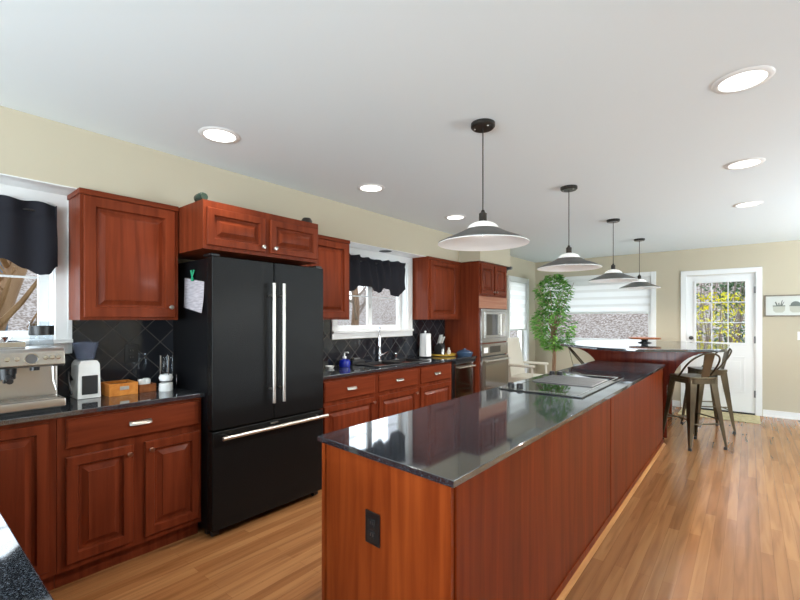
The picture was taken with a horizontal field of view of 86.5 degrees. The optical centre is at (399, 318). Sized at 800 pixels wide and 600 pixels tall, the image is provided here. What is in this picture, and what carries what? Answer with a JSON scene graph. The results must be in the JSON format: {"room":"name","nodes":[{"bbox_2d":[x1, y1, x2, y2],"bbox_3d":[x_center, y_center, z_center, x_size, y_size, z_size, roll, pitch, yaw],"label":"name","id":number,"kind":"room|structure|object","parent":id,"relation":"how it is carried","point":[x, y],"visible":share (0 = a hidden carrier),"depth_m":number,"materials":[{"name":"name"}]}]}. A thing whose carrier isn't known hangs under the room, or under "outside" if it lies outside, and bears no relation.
{"room":"kitchen","nodes":[
{"label":"kitchen","id":0,"kind":"room"},
{"bbox_2d":[66,256,534,373],"bbox_3d":[-0.840,0.150,4.080,0.160,2.460,10.970,0,0,39],"label":"wall","id":1,"kind":"structure","parent":0,"point":[521,268],"depth_m":7.93,"materials":[{"name":"beige paint"}]},
{"bbox_2d":[0,184,72,353],"bbox_3d":[-2.474,-0.270,2.045,0.210,0.950,1.420,0,0,39],"label":"window","id":2,"kind":"structure","parent":1,"relation":"in","point":[53,288],"depth_m":2.50,"materials":[{"name":"white paint"}]},
{"bbox_2d":[0,195,57,274],"bbox_3d":[-2.378,-0.448,1.973,0.123,0.436,1.248,0,0,39],"label":"window valance","id":3,"kind":"object","parent":2,"relation":"attached to","point":[28,229],"visible":1,"depth_m":2.35,"materials":[{"name":"black fabric"}]},
{"bbox_2d":[67,187,178,319],"bbox_3d":[-1.708,-0.365,2.652,0.303,0.743,0.538,0,0,39],"label":"upper cabinet","id":4,"kind":"object","parent":1,"relation":"attached to","point":[123,250],"visible":1,"depth_m":2.52,"materials":[{"name":"brown wood"}]},
{"bbox_2d":[125,344,137,362],"bbox_3d":[-1.766,0.228,2.797,0.008,0.120,0.080,0,0,39],"label":"electrical outlet","id":5,"kind":"object","parent":1,"relation":"attached to","point":[131,351],"visible":1,"depth_m":2.79,"materials":[{"name":"black plastic"}]},
{"bbox_2d":[0,173,425,257],"bbox_3d":[-1.922,-0.735,2.452,0.229,0.006,6.760,0,0,39],"label":"trim","id":6,"kind":"structure","parent":1,"relation":"attached to","point":[5,179],"depth_m":2.38,"materials":[{"name":"white paint"}]},
{"bbox_2d":[178,199,317,265],"bbox_3d":[-1.122,-0.582,3.105,0.630,0.300,0.897,0,0,39],"label":"upper cabinet","id":7,"kind":"object","parent":1,"relation":"attached to","point":[205,226],"visible":0.98,"depth_m":2.80,"materials":[{"name":"brown wood"}]},
{"bbox_2d":[194,192,207,201],"bbox_3d":[-1.248,-0.762,2.670,0.085,0.060,0.060,0,0,39],"label":"mason jar","id":8,"kind":"object","parent":7,"relation":"on","point":[201,195],"visible":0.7,"depth_m":2.64,"materials":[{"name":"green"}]},
{"bbox_2d":[301,217,311,222],"bbox_3d":[-0.716,-0.755,3.261,0.084,0.046,0.084,0,0,39],"label":"round tin","id":9,"kind":"object","parent":7,"relation":"on","point":[306,219],"visible":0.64,"depth_m":3.23,"materials":[{"name":"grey metal"}]},
{"bbox_2d":[58,319,444,396],"bbox_3d":[-1.060,0.223,3.676,0.012,0.486,5.225,0,0,39],"label":"backsplash","id":10,"kind":"structure","parent":1,"relation":"attached to","point":[154,338],"depth_m":2.88,"materials":[{"name":"black tile"}]},
{"bbox_2d":[0,106,509,266],"bbox_3d":[-1.293,-0.909,2.971,0.545,0.342,8.360,0,0,39],"label":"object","id":11,"kind":"structure","parent":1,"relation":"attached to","point":[33,147],"depth_m":2.77,"materials":[{"name":"beige paint"}]},
{"bbox_2d":[299,234,349,319],"bbox_3d":[-0.754,-0.365,3.840,0.274,0.743,0.598,0,0,39],"label":"upper cabinet","id":12,"kind":"object","parent":1,"relation":"attached to","point":[333,253],"visible":0.52,"depth_m":3.83,"materials":[{"name":"brown wood"}]},
{"bbox_2d":[331,247,413,339],"bbox_3d":[-0.319,-0.270,4.678,0.210,0.940,1.275,0,0,39],"label":"window","id":13,"kind":"structure","parent":1,"relation":"in","point":[403,327],"depth_m":4.77,"materials":[{"name":"white paint"}]},
{"bbox_2d":[349,253,405,296],"bbox_3d":[-0.269,-0.453,4.544,0.128,0.406,0.978,0,0,39],"label":"window valance","id":14,"kind":"object","parent":13,"relation":"attached to","point":[376,274],"visible":0.89,"depth_m":4.52,"materials":[{"name":"black fabric"}]},
{"bbox_2d":[412,256,460,319],"bbox_3d":[0.467,-0.365,5.331,0.274,0.743,0.733,0,0,39],"label":"upper cabinet","id":15,"kind":"object","parent":1,"relation":"attached to","point":[435,281],"visible":1,"depth_m":5.10,"materials":[{"name":"brown wood"}]},
{"bbox_2d":[507,275,528,372],"bbox_3d":[2.035,0.230,7.568,0.190,1.940,0.870,0,0,39],"label":"window","id":16,"kind":"structure","parent":1,"relation":"in","point":[523,335],"depth_m":7.80,"materials":[{"name":"white paint"}]},
{"bbox_2d":[510,277,527,330],"bbox_3d":[2.089,-0.258,7.524,0.050,0.925,0.740,0,0,39],"label":"window blind","id":17,"kind":"object","parent":16,"relation":"attached to","point":[517,285],"visible":0.88,"depth_m":7.53,"materials":[{"name":"white fabric"}]},
{"bbox_2d":[0,0,799,262],"bbox_3d":[1.835,-1.130,1.890,7.075,0.100,10.970,0,0,39],"label":"ceiling","id":18,"kind":"structure","parent":0,"point":[613,100],"depth_m":2.08,"materials":[{"name":"white paint"}]},
{"bbox_2d":[198,126,239,143],"bbox_3d":[-1.059,-1.076,2.495,0.228,0.006,0.228,0,0,39],"label":"recessed light","id":19,"kind":"object","parent":18,"relation":"in","point":[211,133],"visible":1,"depth_m":2.48,"materials":[{"name":"white paint"}]},
{"bbox_2d":[203,130,234,141],"bbox_3d":[-1.059,-1.077,2.495,0.174,0.001,0.174,0,0,39],"label":"diffuser","id":20,"kind":"object","parent":19,"relation":"attached to","point":[218,135],"depth_m":2.49,"materials":[{"name":"white plastic"}]},
{"bbox_2d":[357,183,384,191],"bbox_3d":[-0.239,-1.076,3.497,0.228,0.006,0.228,0,0,39],"label":"recessed light","id":21,"kind":"object","parent":18,"relation":"in","point":[369,187],"visible":1,"depth_m":3.48,"materials":[{"name":"white"}]},
{"bbox_2d":[361,185,381,190],"bbox_3d":[-0.239,-1.077,3.497,0.174,0.001,0.174,0,0,39],"label":"diffuser","id":22,"kind":"object","parent":21,"relation":"attached to","point":[368,187],"depth_m":3.51,"materials":[{"name":"white plastic"}]},
{"bbox_2d":[445,215,465,219],"bbox_3d":[0.587,-1.076,4.505,0.228,0.006,0.228,0,0,39],"label":"recessed light","id":23,"kind":"object","parent":18,"relation":"in","point":[449,217],"visible":1,"depth_m":4.51,"materials":[{"name":"white plastic"}]},
{"bbox_2d":[447,216,462,218],"bbox_3d":[0.587,-1.077,4.505,0.174,0.001,0.174,0,0,39],"label":"diffuser","id":24,"kind":"object","parent":23,"relation":"attached to","point":[451,217],"depth_m":4.51,"materials":[{"name":"white plastic"}]},
{"bbox_2d":[438,118,529,250],"bbox_3d":[0.459,-0.747,2.352,0.496,0.666,0.496,0,0,39],"label":"pendant lamp","id":25,"kind":"object","parent":18,"relation":"hanging from","point":[481,235],"visible":1,"depth_m":2.36,"materials":[{"name":"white metal"}]},
{"bbox_2d":[479,210,486,220],"bbox_3d":[0.459,-0.569,2.352,0.052,0.067,0.052,0,0,39],"label":"socket","id":26,"kind":"object","parent":25,"relation":"attached to","point":[483,215],"depth_m":2.33,"materials":[{"name":"brown metal"}]},
{"bbox_2d":[537,185,601,271],"bbox_3d":[1.384,-0.747,3.481,0.496,0.666,0.496,0,0,39],"label":"pendant lamp","id":27,"kind":"object","parent":18,"relation":"hanging from","point":[569,261],"visible":1,"depth_m":3.46,"materials":[{"name":"white metal"}]},
{"bbox_2d":[566,245,571,252],"bbox_3d":[1.384,-0.569,3.481,0.052,0.067,0.052,0,0,39],"label":"socket","id":28,"kind":"object","parent":27,"relation":"attached to","point":[569,249],"depth_m":3.47,"materials":[{"name":"brown metal"}]},
{"bbox_2d":[588,218,638,282],"bbox_3d":[2.321,-0.747,4.626,0.496,0.666,0.496,0,0,39],"label":"pendant lamp","id":29,"kind":"object","parent":18,"relation":"hanging from","point":[613,275],"visible":1,"depth_m":4.59,"materials":[{"name":"white metal"}]},
{"bbox_2d":[619,238,660,289],"bbox_3d":[3.233,-0.747,5.740,0.496,0.666,0.496,0,0,39],"label":"pendant lamp","id":30,"kind":"object","parent":18,"relation":"hanging from","point":[641,283],"visible":0.98,"depth_m":5.69,"materials":[{"name":"white metal"}]},
{"bbox_2d":[711,65,775,93],"bbox_3d":[1.548,-1.076,1.922,0.228,0.006,0.228,0,0,39],"label":"recessed light","id":31,"kind":"object","parent":18,"relation":"in","point":[744,79],"visible":1,"depth_m":1.91,"materials":[{"name":"white paint"}]},
{"bbox_2d":[718,70,767,90],"bbox_3d":[1.548,-1.077,1.922,0.174,0.001,0.174,0,0,39],"label":"diffuser","id":32,"kind":"object","parent":31,"relation":"attached to","point":[746,79],"depth_m":1.92,"materials":[{"name":"white plastic"}]},
{"bbox_2d":[724,157,765,169],"bbox_3d":[2.392,-1.076,2.953,0.228,0.006,0.228,0,0,39],"label":"recessed light","id":33,"kind":"object","parent":18,"relation":"in","point":[748,162],"visible":1,"depth_m":2.94,"materials":[{"name":"white plastic"}]},
{"bbox_2d":[729,160,760,167],"bbox_3d":[2.392,-1.077,2.953,0.174,0.001,0.174,0,0,39],"label":"diffuser","id":34,"kind":"object","parent":33,"relation":"attached to","point":[742,164],"depth_m":2.96,"materials":[{"name":"white plastic"}]},
{"bbox_2d":[733,201,763,207],"bbox_3d":[3.269,-1.076,3.992,0.228,0.006,0.228,0,0,39],"label":"recessed light","id":35,"kind":"object","parent":18,"relation":"in","point":[749,203],"visible":1,"depth_m":3.99,"materials":[{"name":"white"}]},
{"bbox_2d":[737,202,758,206],"bbox_3d":[3.269,-1.077,3.992,0.174,0.001,0.174,0,0,39],"label":"diffuser","id":36,"kind":"object","parent":35,"relation":"attached to","point":[752,203],"depth_m":4.00,"materials":[{"name":"white plastic"}]},
{"bbox_2d":[49,406,799,599],"bbox_3d":[1.835,1.430,1.890,7.075,0.100,10.970,0,0,39],"label":"floor","id":37,"kind":"structure","parent":0,"point":[709,521],"depth_m":2.58,"materials":[{"name":"brown wood"}]},
{"bbox_2d":[0,418,55,590],"bbox_3d":[-2.013,0.936,2.133,0.462,0.888,0.370,0,0,39],"label":"base cabinet","id":38,"kind":"object","parent":37,"relation":"on","point":[27,449],"visible":0.73,"depth_m":2.07,"materials":[{"name":"brown wood"}]},
{"bbox_2d":[54,397,200,588],"bbox_3d":[-1.652,0.936,2.552,0.490,0.888,0.732,0,0,39],"label":"base cabinet","id":39,"kind":"object","parent":37,"relation":"on","point":[128,480],"visible":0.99,"depth_m":2.37,"materials":[{"name":"brown wood"}]},
{"bbox_2d":[173,253,328,536],"bbox_3d":[-1.076,0.483,3.141,0.640,1.794,0.893,0,0,39],"label":"refrigerator","id":40,"kind":"object","parent":37,"relation":"on","point":[254,349],"visible":0.98,"depth_m":2.88,"materials":[{"name":"black metal"}]},
{"bbox_2d":[190,270,194,280],"bbox_3d":[-1.359,-0.285,2.783,0.051,0.074,0.014,0,0,39],"label":"clip","id":41,"kind":"object","parent":40,"relation":"attached to","point":[192,273],"visible":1,"depth_m":2.78,"materials":[{"name":"green plastic"}]},
{"bbox_2d":[184,278,203,312],"bbox_3d":[-1.358,-0.158,2.785,0.275,0.241,0.018,0,0,39],"label":"paper note","id":42,"kind":"object","parent":40,"relation":"attached to","point":[193,290],"visible":0.98,"depth_m":2.78,"materials":[{"name":"white paper"}]},
{"bbox_2d":[321,372,376,433],"bbox_3d":[-0.610,0.936,3.825,0.490,0.888,0.745,0,0,39],"label":"base cabinet","id":43,"kind":"object","parent":37,"relation":"on","point":[349,401],"visible":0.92,"depth_m":3.69,"materials":[{"name":"brown wood"}]},
{"bbox_2d":[323,355,476,379],"bbox_3d":[-0.030,0.479,4.538,0.486,0.026,2.587,0,0,39],"label":"countertop","id":44,"kind":"structure","parent":43,"relation":"on","point":[336,372],"depth_m":4.08,"materials":[{"name":"black stone"}]},
{"bbox_2d":[339,352,349,366],"bbox_3d":[-0.542,0.392,4.166,0.115,0.149,0.112,0,0,39],"label":"soap bottle","id":45,"kind":"object","parent":44,"relation":"on","point":[344,362],"visible":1,"depth_m":4.13,"materials":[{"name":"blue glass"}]},
{"bbox_2d":[350,357,364,364],"bbox_3d":[-0.442,0.431,4.369,0.060,0.070,0.180,0,0,39],"label":"sink caddy","id":46,"kind":"object","parent":44,"relation":"on","point":[356,360],"visible":0.87,"depth_m":4.33,"materials":[{"name":"black plastic"}]},
{"bbox_2d":[377,326,387,360],"bbox_3d":[-0.224,0.268,4.566,0.122,0.396,0.200,0,0,23],"label":"faucet","id":47,"kind":"object","parent":44,"relation":"on","point":[379,337],"visible":0.93,"depth_m":4.62,"materials":[{"name":"silver metal"}]},
{"bbox_2d":[355,358,429,366],"bbox_3d":[-0.067,0.561,4.527,0.360,0.209,0.840,0,0,39],"label":"sink","id":48,"kind":"object","parent":44,"relation":"in","point":[393,362],"visible":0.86,"depth_m":4.57,"materials":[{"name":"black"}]},
{"bbox_2d":[363,362,399,364],"bbox_3d":[-0.195,0.565,4.372,0.312,0.202,0.390,0,0,39],"label":"basin","id":49,"kind":"object","parent":48,"relation":"in","point":[368,363],"depth_m":4.51,"materials":[{"name":"black"}]},
{"bbox_2d":[390,359,422,361],"bbox_3d":[0.060,0.565,4.683,0.312,0.202,0.390,0,0,39],"label":"basin","id":50,"kind":"object","parent":48,"relation":"in","point":[394,360],"depth_m":4.83,"materials":[{"name":"black"}]},
{"bbox_2d":[419,331,431,357],"bbox_3d":[0.308,0.304,5.174,0.164,0.324,0.167,0,0,39],"label":"paper towel holder","id":51,"kind":"object","parent":44,"relation":"on","point":[425,338],"visible":1,"depth_m":5.12,"materials":[{"name":"white paper"}]},
{"bbox_2d":[431,352,455,355],"bbox_3d":[0.542,0.451,5.398,0.340,0.030,0.340,0,0,39],"label":"tray","id":52,"kind":"object","parent":44,"relation":"on","point":[445,354],"visible":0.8,"depth_m":5.26,"materials":[{"name":"yellow ceramic"}]},
{"bbox_2d":[434,335,444,353],"bbox_3d":[0.511,0.325,5.424,0.118,0.253,0.090,0,0,39],"label":"knife block","id":53,"kind":"object","parent":52,"relation":"on","point":[437,349],"visible":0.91,"depth_m":5.39,"materials":[{"name":"black"}]},
{"bbox_2d":[456,348,472,356],"bbox_3d":[0.814,0.418,5.350,0.208,0.095,0.208,0,0,39],"label":"covered dish","id":54,"kind":"object","parent":44,"relation":"on","point":[464,353],"visible":1,"depth_m":5.27,"materials":[{"name":"blue ceramic"}]},
{"bbox_2d":[456,352,472,356],"bbox_3d":[0.814,0.444,5.350,0.204,0.045,0.204,0,0,39],"label":"bowl","id":55,"kind":"object","parent":54,"relation":"attached to","point":[464,354],"depth_m":5.27,"materials":[{"name":"blue ceramic"}]},
{"bbox_2d":[374,364,418,419],"bbox_3d":[-0.165,0.936,4.368,0.490,0.888,0.655,0,0,39],"label":"base cabinet","id":56,"kind":"object","parent":37,"relation":"on","point":[397,392],"visible":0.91,"depth_m":4.19,"materials":[{"name":"brown wood"}]},
{"bbox_2d":[402,362,450,407],"bbox_3d":[0.247,0.936,4.876,0.484,0.888,0.650,0,0,39],"label":"base cabinet","id":57,"kind":"object","parent":37,"relation":"on","point":[434,380],"visible":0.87,"depth_m":4.70,"materials":[{"name":"brown wood"}]},
{"bbox_2d":[451,358,475,398],"bbox_3d":[0.638,0.937,5.330,0.504,0.886,0.505,0,0,39],"label":"dishwasher","id":58,"kind":"object","parent":37,"relation":"on","point":[462,371],"visible":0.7,"depth_m":5.15,"materials":[{"name":"black metal"}]},
{"bbox_2d":[445,261,506,392],"bbox_3d":[1.069,0.324,5.833,0.567,2.112,0.800,0,0,39],"label":"tall cabinet","id":59,"kind":"object","parent":37,"relation":"on","point":[483,285],"visible":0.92,"depth_m":5.51,"materials":[{"name":"brown wood"}]},
{"bbox_2d":[480,309,507,342],"bbox_3d":[1.101,0.088,5.806,0.519,0.439,0.756,0,0,39],"label":"microwave","id":60,"kind":"object","parent":59,"relation":"in","point":[493,322],"visible":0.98,"depth_m":5.61,"materials":[{"name":"silver metal"}]},
{"bbox_2d":[480,342,510,391],"bbox_3d":[1.108,0.701,5.801,0.557,0.755,0.756,0,0,39],"label":"oven","id":61,"kind":"object","parent":59,"relation":"in","point":[493,360],"visible":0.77,"depth_m":5.60,"materials":[{"name":"silver metal"}]},
{"bbox_2d":[322,368,665,599],"bbox_3d":[1.286,0.952,3.242,0.721,0.856,4.354,0,0,39],"label":"kitchen island","id":62,"kind":"object","parent":37,"relation":"on","point":[528,525],"visible":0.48,"depth_m":1.75,"materials":[{"name":"brown wood"}]},
{"bbox_2d":[365,509,379,547],"bbox_3d":[-0.104,0.788,1.599,0.078,0.122,0.008,0,0,44],"label":"electrical outlet","id":63,"kind":"object","parent":62,"relation":"attached to","point":[372,520],"visible":1,"depth_m":1.60,"materials":[{"name":"black plastic"}]},
{"bbox_2d":[369,518,374,527],"bbox_3d":[-0.106,0.766,1.597,0.034,0.030,0.002,0,0,44],"label":"socket","id":64,"kind":"object","parent":63,"relation":"attached to","point":[371,520],"depth_m":1.60,"materials":[{"name":"black plastic"}]},
{"bbox_2d":[369,529,374,539],"bbox_3d":[-0.106,0.810,1.597,0.034,0.030,0.002,0,0,44],"label":"socket","id":65,"kind":"object","parent":63,"relation":"attached to","point":[371,531],"depth_m":1.60,"materials":[{"name":"black plastic"}]},
{"bbox_2d":[317,360,664,487],"bbox_3d":[1.278,0.512,3.244,0.727,0.024,4.400,0,0,39],"label":"island countertop","id":66,"kind":"structure","parent":62,"relation":"on","point":[449,443],"depth_m":1.94,"materials":[{"name":"black stone"}]},
{"bbox_2d":[499,371,623,397],"bbox_3d":[1.294,0.482,3.302,0.571,0.036,1.170,0,0,39],"label":"cooktop","id":67,"kind":"object","parent":66,"relation":"in","point":[558,383],"visible":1,"depth_m":3.14,"materials":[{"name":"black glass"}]},
{"bbox_2d":[533,375,607,386],"bbox_3d":[1.352,0.485,3.372,0.450,0.011,0.430,0,0,39],"label":"vent grille","id":68,"kind":"object","parent":67,"relation":"attached to","point":[552,379],"depth_m":3.32,"materials":[{"name":"grey metal"}]},
{"bbox_2d":[507,337,548,381],"bbox_3d":[2.030,0.843,6.868,0.620,1.076,0.640,0,0,39],"label":"armchair","id":69,"kind":"object","parent":37,"relation":"on","point":[516,371],"visible":0.53,"depth_m":6.90,"materials":[{"name":"beige fabric"}]},
{"bbox_2d":[530,273,578,370],"bbox_3d":[2.628,0.304,7.287,0.831,2.152,0.855,0,0,39],"label":"potted ficus","id":70,"kind":"object","parent":37,"relation":"on","point":[559,311],"visible":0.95,"depth_m":7.22,"materials":[{"name":"green plant"}]},
{"bbox_2d":[568,347,583,365],"bbox_3d":[2.479,0.865,5.658,0.455,1.030,0.442,0,0,23],"label":"bar stool","id":71,"kind":"object","parent":37,"relation":"on","point":[569,348],"visible":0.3,"depth_m":5.69,"materials":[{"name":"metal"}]},
{"bbox_2d":[560,340,729,437],"bbox_3d":[3.055,0.847,5.357,1.720,1.067,2.220,0,0,39],"label":"bar table","id":72,"kind":"object","parent":37,"relation":"on","point":[672,354],"visible":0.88,"depth_m":5.00,"materials":[{"name":"brown wood"}]},
{"bbox_2d":[629,337,660,342],"bbox_3d":[3.211,0.279,5.578,0.370,0.068,0.370,0,0,39],"label":"cake stand","id":73,"kind":"object","parent":72,"relation":"on","point":[643,339],"visible":0.98,"depth_m":5.52,"materials":[{"name":"brown wood"}]},
{"bbox_2d":[663,353,727,450],"bbox_3d":[3.216,0.865,4.663,0.442,1.030,0.455,0,0,-6],"label":"bar stool","id":74,"kind":"object","parent":37,"relation":"on","point":[692,381],"visible":0.98,"depth_m":4.51,"materials":[{"name":"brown metal"}]},
{"bbox_2d":[680,348,735,433],"bbox_3d":[3.872,0.865,5.351,0.455,1.030,0.442,0,0,12],"label":"bar stool","id":75,"kind":"object","parent":37,"relation":"on","point":[720,371],"visible":0.64,"depth_m":5.20,"materials":[{"name":"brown metal"}]},
{"bbox_2d":[678,407,760,423],"bbox_3d":[4.559,1.376,6.089,0.920,0.008,0.580,0,0,39],"label":"doormat","id":76,"kind":"object","parent":37,"relation":"on","point":[747,418],"visible":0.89,"depth_m":5.98,"materials":[{"name":"beige fabric"}]},
{"bbox_2d":[535,240,799,415],"bbox_3d":[5.259,0.150,6.072,6.755,2.460,0.160,0,0,39],"label":"wall","id":77,"kind":"structure","parent":0,"point":[779,262],"depth_m":6.20,"materials":[{"name":"beige paint"}]},
{"bbox_2d":[544,271,655,343],"bbox_3d":[3.467,-0.150,7.501,1.860,1.240,0.220,0,0,39],"label":"window","id":78,"kind":"structure","parent":77,"relation":"in","point":[652,316],"depth_m":7.00,"materials":[{"name":"white paint"}]},
{"bbox_2d":[548,277,649,313],"bbox_3d":[3.454,-0.388,7.486,1.672,0.596,0.060,0,0,39],"label":"window blind","id":79,"kind":"object","parent":78,"relation":"attached to","point":[589,297],"visible":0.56,"depth_m":7.38,"materials":[{"name":"white fabric"}]},
{"bbox_2d":[681,267,761,415],"bbox_3d":[4.816,0.318,6.400,0.973,2.125,0.215,0,0,39],"label":"door","id":80,"kind":"structure","parent":77,"relation":"in","point":[744,365],"depth_m":6.22,"materials":[{"name":"white paint"}]},
{"bbox_2d":[672,400,799,419],"bbox_3d":[5.199,1.333,5.998,6.755,0.095,0.032,0,0,39],"label":"baseboard","id":81,"kind":"structure","parent":77,"relation":"attached to","point":[766,413],"depth_m":5.93,"materials":[{"name":"white paint"}]},
{"bbox_2d":[764,294,799,316],"bbox_3d":[5.554,-0.185,5.710,1.000,0.300,0.022,0,0,39],"label":"framed picture","id":82,"kind":"object","parent":77,"relation":"attached to","point":[774,305],"visible":1,"depth_m":5.91,"materials":[{"name":"grey paper"}]},
{"bbox_3d":[-1.422,0.936,1.010,1.800,0.888,0.542,0,0,39],"label":"base cabinet","id":83,"kind":"object","parent":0,"visible":0},
{"bbox_2d":[0,386,204,599],"bbox_3d":[-1.247,0.479,1.588,2.341,0.026,1.717,0,0,39],"label":"countertop","id":84,"kind":"structure","parent":83,"relation":"on","point":[19,580],"depth_m":1.01,"materials":[{"name":"black stone"}]},
{"bbox_2d":[0,340,65,417],"bbox_3d":[-1.946,0.290,2.155,0.408,0.352,0.345,0,0,39],"label":"espresso machine","id":85,"kind":"object","parent":84,"relation":"on","point":[28,374],"visible":1,"depth_m":2.14,"materials":[{"name":"silver metal"}]},
{"bbox_2d":[0,336,12,341],"bbox_3d":[-2.009,0.114,2.123,0.116,0.053,0.116,0,0,39],"label":"bowl","id":86,"kind":"object","parent":85,"relation":"on","point":[2,338],"visible":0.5,"depth_m":2.12,"materials":[{"name":"white ceramic"}]},
{"bbox_2d":[0,394,65,413],"bbox_3d":[-1.895,0.424,2.113,0.180,0.047,0.341,0,0,39],"label":"drip tray","id":87,"kind":"object","parent":85,"relation":"on","point":[12,403],"depth_m":2.12,"materials":[{"name":"silver metal"}]},
{"bbox_2d":[28,321,53,344],"bbox_3d":[-1.922,0.081,2.278,0.107,0.135,0.107,0,0,39],"label":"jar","id":88,"kind":"object","parent":85,"relation":"on","point":[32,330],"visible":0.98,"depth_m":2.24,"materials":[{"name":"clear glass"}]},
{"bbox_2d":[67,341,100,399],"bbox_3d":[-1.886,0.300,2.522,0.156,0.332,0.166,0,0,39],"label":"coffee grinder","id":89,"kind":"object","parent":84,"relation":"on","point":[84,376],"visible":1,"depth_m":2.49,"materials":[{"name":"white plastic"}]},
{"bbox_2d":[101,379,137,396],"bbox_3d":[-1.748,0.428,2.646,0.172,0.075,0.155,0,0,39],"label":"wooden box","id":90,"kind":"object","parent":84,"relation":"on","point":[117,387],"visible":0.87,"depth_m":2.60,"materials":[{"name":"brown wood"}]},
{"bbox_2d":[138,382,155,392],"bbox_3d":[-1.660,0.441,2.755,0.130,0.050,0.100,0,0,39],"label":"wooden caddy","id":91,"kind":"object","parent":84,"relation":"on","point":[145,387],"visible":0.63,"depth_m":2.71,"materials":[{"name":"brown wood"}]},
{"bbox_2d":[138,379,144,384],"bbox_3d":[-1.661,0.422,2.730,0.041,0.070,0.042,0,0,39],"label":"scoop","id":92,"kind":"object","parent":91,"relation":"in","point":[140,381],"visible":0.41,"depth_m":2.72,"materials":[{"name":"white plastic"}]},
{"bbox_2d":[145,379,150,383],"bbox_3d":[-1.631,0.422,2.744,0.036,0.070,0.036,0,0,39],"label":"scoop","id":93,"kind":"object","parent":91,"relation":"in","point":[147,381],"visible":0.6,"depth_m":2.73,"materials":[{"name":"white plastic"}]},
{"bbox_2d":[159,355,176,391],"bbox_3d":[-1.516,0.351,2.767,0.097,0.230,0.084,0,0,-14],"label":"coffee maker","id":94,"kind":"object","parent":84,"relation":"on","point":[163,386],"visible":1,"depth_m":2.74,"materials":[{"name":"white plastic"}]},
{"label":"outside","id":95,"kind":"structure","parent":0,"visible":0},
{"bbox_3d":[6.335,1.755,7.737,60.000,0.250,70.000,0,0,39],"label":"ground","id":96,"kind":"structure","parent":95,"visible":0},
{"bbox_2d":[0,258,36,330],"bbox_3d":[-4.321,-0.908,4.549,2.636,5.168,3.585,0,0,-14],"label":"bare tree","id":97,"kind":"object","parent":96,"relation":"on","point":[10,287],"visible":0.12,"depth_m":4.71,"materials":[{"name":"brown plant"}]},
{"bbox_2d":[349,286,375,324],"bbox_3d":[-1.529,-1.754,12.484,3.345,6.834,3.776,0,0,0],"label":"bare tree","id":98,"kind":"object","parent":96,"relation":"on","point":[356,311],"visible":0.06,"depth_m":12.10,"materials":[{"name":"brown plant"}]},
{"bbox_2d":[696,282,743,341],"bbox_3d":[8.654,-0.071,12.352,2.097,3.433,2.115,0,0,39],"label":"evergreen shrub","id":99,"kind":"object","parent":96,"relation":"on","point":[704,285],"visible":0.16,"depth_m":12.07,"materials":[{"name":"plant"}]},
{"bbox_2d":[696,292,744,342],"bbox_3d":[6.692,0.532,8.998,1.633,2.257,1.640,0,0,-30],"label":"flowering bush","id":100,"kind":"object","parent":96,"relation":"on","point":[721,313],"visible":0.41,"depth_m":8.86,"materials":[{"name":"yellow plant"}]},
{"bbox_2d":[713,281,744,342],"bbox_3d":[7.843,0.126,10.007,0.781,3.068,0.789,0,0,-12],"label":"evergreen shrub","id":101,"kind":"object","parent":96,"relation":"on","point":[725,288],"visible":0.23,"depth_m":9.92,"materials":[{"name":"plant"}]},
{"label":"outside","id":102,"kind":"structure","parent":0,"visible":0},
{"bbox_2d":[351,281,744,341],"bbox_3d":[14.255,-0.896,17.409,48.000,6.066,9.000,0,0,39],"label":"hillside","id":103,"kind":"structure","parent":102,"point":[606,326],"depth_m":19.26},
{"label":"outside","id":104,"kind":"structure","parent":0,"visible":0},
{"bbox_2d":[8,270,389,330],"bbox_3d":[-9.352,0.065,15.412,8.000,4.045,44.000,0,0,39],"label":"hillside","id":105,"kind":"structure","parent":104,"point":[19,320],"depth_m":14.84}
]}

